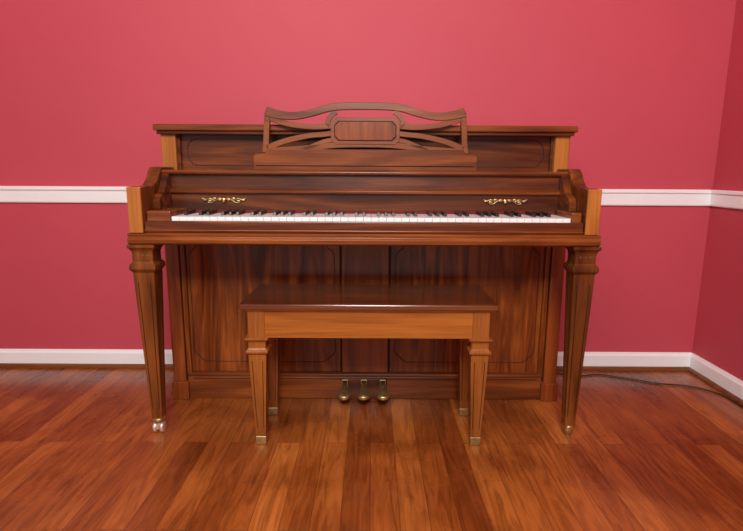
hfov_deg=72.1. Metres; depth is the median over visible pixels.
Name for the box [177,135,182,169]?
trim
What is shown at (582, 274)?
leg
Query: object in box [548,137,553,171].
trim
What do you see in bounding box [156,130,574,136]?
trim
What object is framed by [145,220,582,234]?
slip
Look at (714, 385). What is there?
trim
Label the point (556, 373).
power cable
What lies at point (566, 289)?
flute
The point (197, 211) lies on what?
felt
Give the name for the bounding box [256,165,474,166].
bead
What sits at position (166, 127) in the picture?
lid
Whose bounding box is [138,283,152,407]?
flute
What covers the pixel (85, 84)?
wall
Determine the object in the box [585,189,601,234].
front cheek
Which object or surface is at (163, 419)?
ferrule
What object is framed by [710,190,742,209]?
trim
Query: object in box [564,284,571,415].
flute
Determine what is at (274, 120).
desk
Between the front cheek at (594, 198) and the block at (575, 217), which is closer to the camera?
the front cheek at (594, 198)
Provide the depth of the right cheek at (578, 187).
1.68 m
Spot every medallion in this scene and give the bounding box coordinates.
[331,117,399,143]
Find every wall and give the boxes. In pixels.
[0,0,735,351]
[692,0,742,380]
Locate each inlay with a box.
[187,138,252,165]
[188,245,335,361]
[200,378,500,379]
[394,246,539,362]
[406,139,543,167]
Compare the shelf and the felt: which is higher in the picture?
the shelf
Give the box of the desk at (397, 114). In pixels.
[393,111,405,128]
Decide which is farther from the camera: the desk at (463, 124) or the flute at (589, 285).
the desk at (463, 124)
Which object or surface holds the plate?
attached to the toe rail at (316, 386)
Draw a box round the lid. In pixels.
[153,124,577,132]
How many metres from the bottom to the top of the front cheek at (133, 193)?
0.144 m
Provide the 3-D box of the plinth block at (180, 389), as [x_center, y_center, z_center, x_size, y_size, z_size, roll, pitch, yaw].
[-0.758,0.488,2.068,0.066,0.075,0.095,0,11,0]
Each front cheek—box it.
[126,187,143,232]
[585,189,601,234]
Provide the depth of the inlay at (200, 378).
2.03 m
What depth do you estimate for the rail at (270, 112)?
1.76 m
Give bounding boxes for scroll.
[152,173,171,209]
[557,175,576,211]
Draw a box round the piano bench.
[239,284,497,444]
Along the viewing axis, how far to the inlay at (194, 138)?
1.88 m
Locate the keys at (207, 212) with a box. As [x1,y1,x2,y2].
[184,209,550,216]
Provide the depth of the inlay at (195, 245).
2.02 m
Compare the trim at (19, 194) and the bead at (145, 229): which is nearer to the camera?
the bead at (145, 229)
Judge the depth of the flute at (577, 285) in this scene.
1.70 m
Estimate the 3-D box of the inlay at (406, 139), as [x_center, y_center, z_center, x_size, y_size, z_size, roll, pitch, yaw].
[0.331,-0.413,1.878,0.607,0.099,0.003,0,11,0]
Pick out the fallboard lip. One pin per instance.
(173, 190)
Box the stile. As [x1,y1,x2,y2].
[340,246,390,371]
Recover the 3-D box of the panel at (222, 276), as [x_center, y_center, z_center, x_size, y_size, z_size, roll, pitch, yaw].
[-0.426,0.154,1.991,0.608,0.564,0.032,0,11,0]
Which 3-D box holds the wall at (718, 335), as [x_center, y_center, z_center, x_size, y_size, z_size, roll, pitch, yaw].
[1.534,-0.328,-0.244,0.100,2.550,4.843,0,11,0]
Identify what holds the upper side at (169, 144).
on the keybed
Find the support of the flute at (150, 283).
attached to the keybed
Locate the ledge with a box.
[254,149,476,170]
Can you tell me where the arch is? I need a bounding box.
[273,142,457,149]
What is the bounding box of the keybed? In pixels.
[127,232,600,246]
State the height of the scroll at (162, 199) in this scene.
0.119 m
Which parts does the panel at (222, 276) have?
lower pilaster edge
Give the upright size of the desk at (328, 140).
0.053 m
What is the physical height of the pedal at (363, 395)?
0.039 m
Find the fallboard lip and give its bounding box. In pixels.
[170,188,559,195]
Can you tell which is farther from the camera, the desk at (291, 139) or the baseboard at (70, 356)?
the baseboard at (70, 356)
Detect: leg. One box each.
[126,244,165,418]
[561,247,601,426]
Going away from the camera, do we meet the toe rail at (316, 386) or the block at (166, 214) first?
the block at (166, 214)
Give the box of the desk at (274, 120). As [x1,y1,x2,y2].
[269,117,329,129]
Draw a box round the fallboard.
[172,194,557,211]
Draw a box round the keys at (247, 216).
[172,213,570,222]
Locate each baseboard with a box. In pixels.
[0,349,691,366]
[689,353,742,399]
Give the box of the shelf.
[162,170,567,176]
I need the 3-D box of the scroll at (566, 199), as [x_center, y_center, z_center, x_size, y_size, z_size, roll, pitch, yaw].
[0.661,-0.246,1.724,0.024,0.119,0.120,0,11,0]
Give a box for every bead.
[145,229,583,233]
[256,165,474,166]
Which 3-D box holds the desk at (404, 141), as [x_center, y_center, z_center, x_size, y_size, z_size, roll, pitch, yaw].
[0.139,-0.422,1.792,0.124,0.053,0.020,0,11,0]
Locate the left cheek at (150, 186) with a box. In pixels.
[131,167,173,232]
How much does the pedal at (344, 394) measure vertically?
0.039 m
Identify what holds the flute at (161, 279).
attached to the keybed
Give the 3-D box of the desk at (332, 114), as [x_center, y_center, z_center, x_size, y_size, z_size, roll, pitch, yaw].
[-0.140,-0.505,1.780,0.044,0.073,0.020,0,11,0]
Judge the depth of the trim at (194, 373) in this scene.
2.02 m
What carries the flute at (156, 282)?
attached to the keybed
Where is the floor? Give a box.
[0,368,742,530]
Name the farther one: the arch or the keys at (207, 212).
the arch
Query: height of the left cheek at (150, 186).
0.207 m
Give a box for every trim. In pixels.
[0,186,710,205]
[0,363,688,370]
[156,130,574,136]
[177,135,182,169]
[188,371,541,377]
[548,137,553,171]
[688,367,742,405]
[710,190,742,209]
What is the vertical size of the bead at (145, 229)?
0.006 m
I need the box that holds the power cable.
[556,373,742,407]
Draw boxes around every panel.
[171,175,558,189]
[179,245,340,372]
[181,135,549,171]
[389,246,550,373]
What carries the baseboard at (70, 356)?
attached to the wall at (85, 84)
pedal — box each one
[337,382,349,400]
[357,382,369,400]
[377,382,389,400]
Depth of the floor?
1.60 m
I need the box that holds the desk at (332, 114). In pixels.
[325,110,337,128]
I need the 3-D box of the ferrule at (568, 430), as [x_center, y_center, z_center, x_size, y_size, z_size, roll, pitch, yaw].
[0.685,0.569,1.782,0.040,0.036,0.040,0,11,0]
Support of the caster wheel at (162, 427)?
on the floor
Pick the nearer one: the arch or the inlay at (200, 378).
the arch
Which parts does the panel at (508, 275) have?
lower pilaster edge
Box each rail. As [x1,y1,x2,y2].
[188,376,540,399]
[265,102,465,120]
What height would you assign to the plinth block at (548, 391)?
0.075 m
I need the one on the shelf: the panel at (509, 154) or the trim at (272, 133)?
the panel at (509, 154)
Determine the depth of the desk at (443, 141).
1.78 m
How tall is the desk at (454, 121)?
0.048 m
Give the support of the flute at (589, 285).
attached to the leg at (582, 274)
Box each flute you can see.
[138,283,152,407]
[150,283,159,408]
[156,282,162,407]
[161,279,164,386]
[562,289,566,406]
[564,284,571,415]
[567,285,577,416]
[574,285,589,415]
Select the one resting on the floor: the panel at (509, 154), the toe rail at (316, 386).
the toe rail at (316, 386)
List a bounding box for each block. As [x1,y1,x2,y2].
[147,207,186,220]
[172,380,189,399]
[539,381,557,400]
[555,209,581,222]
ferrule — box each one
[153,416,164,422]
[562,423,573,434]
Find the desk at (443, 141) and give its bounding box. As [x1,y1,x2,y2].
[400,131,463,149]
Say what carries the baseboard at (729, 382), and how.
attached to the wall at (718, 335)
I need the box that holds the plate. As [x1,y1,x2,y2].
[343,378,386,396]
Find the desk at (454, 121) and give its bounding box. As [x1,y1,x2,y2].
[400,118,460,130]
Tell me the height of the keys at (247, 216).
0.021 m
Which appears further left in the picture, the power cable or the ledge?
the ledge
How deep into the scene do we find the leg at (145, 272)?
1.69 m
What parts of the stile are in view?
left edge of center stile, right edge of center stile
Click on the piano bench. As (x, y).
(275, 312)
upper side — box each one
[161,134,178,169]
[552,136,569,171]
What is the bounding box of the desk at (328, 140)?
[307,138,331,148]
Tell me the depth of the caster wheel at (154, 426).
1.76 m
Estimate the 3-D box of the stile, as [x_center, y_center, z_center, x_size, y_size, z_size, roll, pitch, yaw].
[-0.025,0.151,1.994,0.195,0.556,0.025,0,11,0]
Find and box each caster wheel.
[152,422,158,431]
[159,420,166,431]
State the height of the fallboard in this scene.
0.062 m
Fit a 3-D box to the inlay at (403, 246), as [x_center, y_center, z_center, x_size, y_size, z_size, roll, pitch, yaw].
[0.369,0.153,1.990,0.554,0.478,0.004,0,11,0]
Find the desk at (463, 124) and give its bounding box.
[460,112,467,153]
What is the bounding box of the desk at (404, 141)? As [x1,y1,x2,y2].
[398,138,427,149]
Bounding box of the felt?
[188,210,554,214]
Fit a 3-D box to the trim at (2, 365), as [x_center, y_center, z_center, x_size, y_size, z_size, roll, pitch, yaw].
[-0.861,0.465,2.348,4.682,0.018,0.014,0,11,0]
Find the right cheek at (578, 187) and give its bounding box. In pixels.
[557,169,595,234]
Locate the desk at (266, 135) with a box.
[262,111,270,152]
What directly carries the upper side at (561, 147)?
on the keybed
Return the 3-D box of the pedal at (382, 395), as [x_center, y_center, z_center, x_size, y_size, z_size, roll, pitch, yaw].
[0.044,0.487,1.983,0.050,0.039,0.098,0,11,0]
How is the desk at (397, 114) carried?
attached to the medallion at (334, 140)
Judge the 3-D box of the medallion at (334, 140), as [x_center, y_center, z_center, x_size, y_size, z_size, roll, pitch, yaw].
[-0.021,-0.470,1.784,0.240,0.090,0.024,0,11,0]
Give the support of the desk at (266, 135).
on the ledge
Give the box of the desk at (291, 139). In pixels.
[266,131,330,148]
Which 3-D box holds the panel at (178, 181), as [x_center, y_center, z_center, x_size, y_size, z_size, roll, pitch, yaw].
[-0.022,-0.290,1.788,1.400,0.051,0.038,0,11,0]

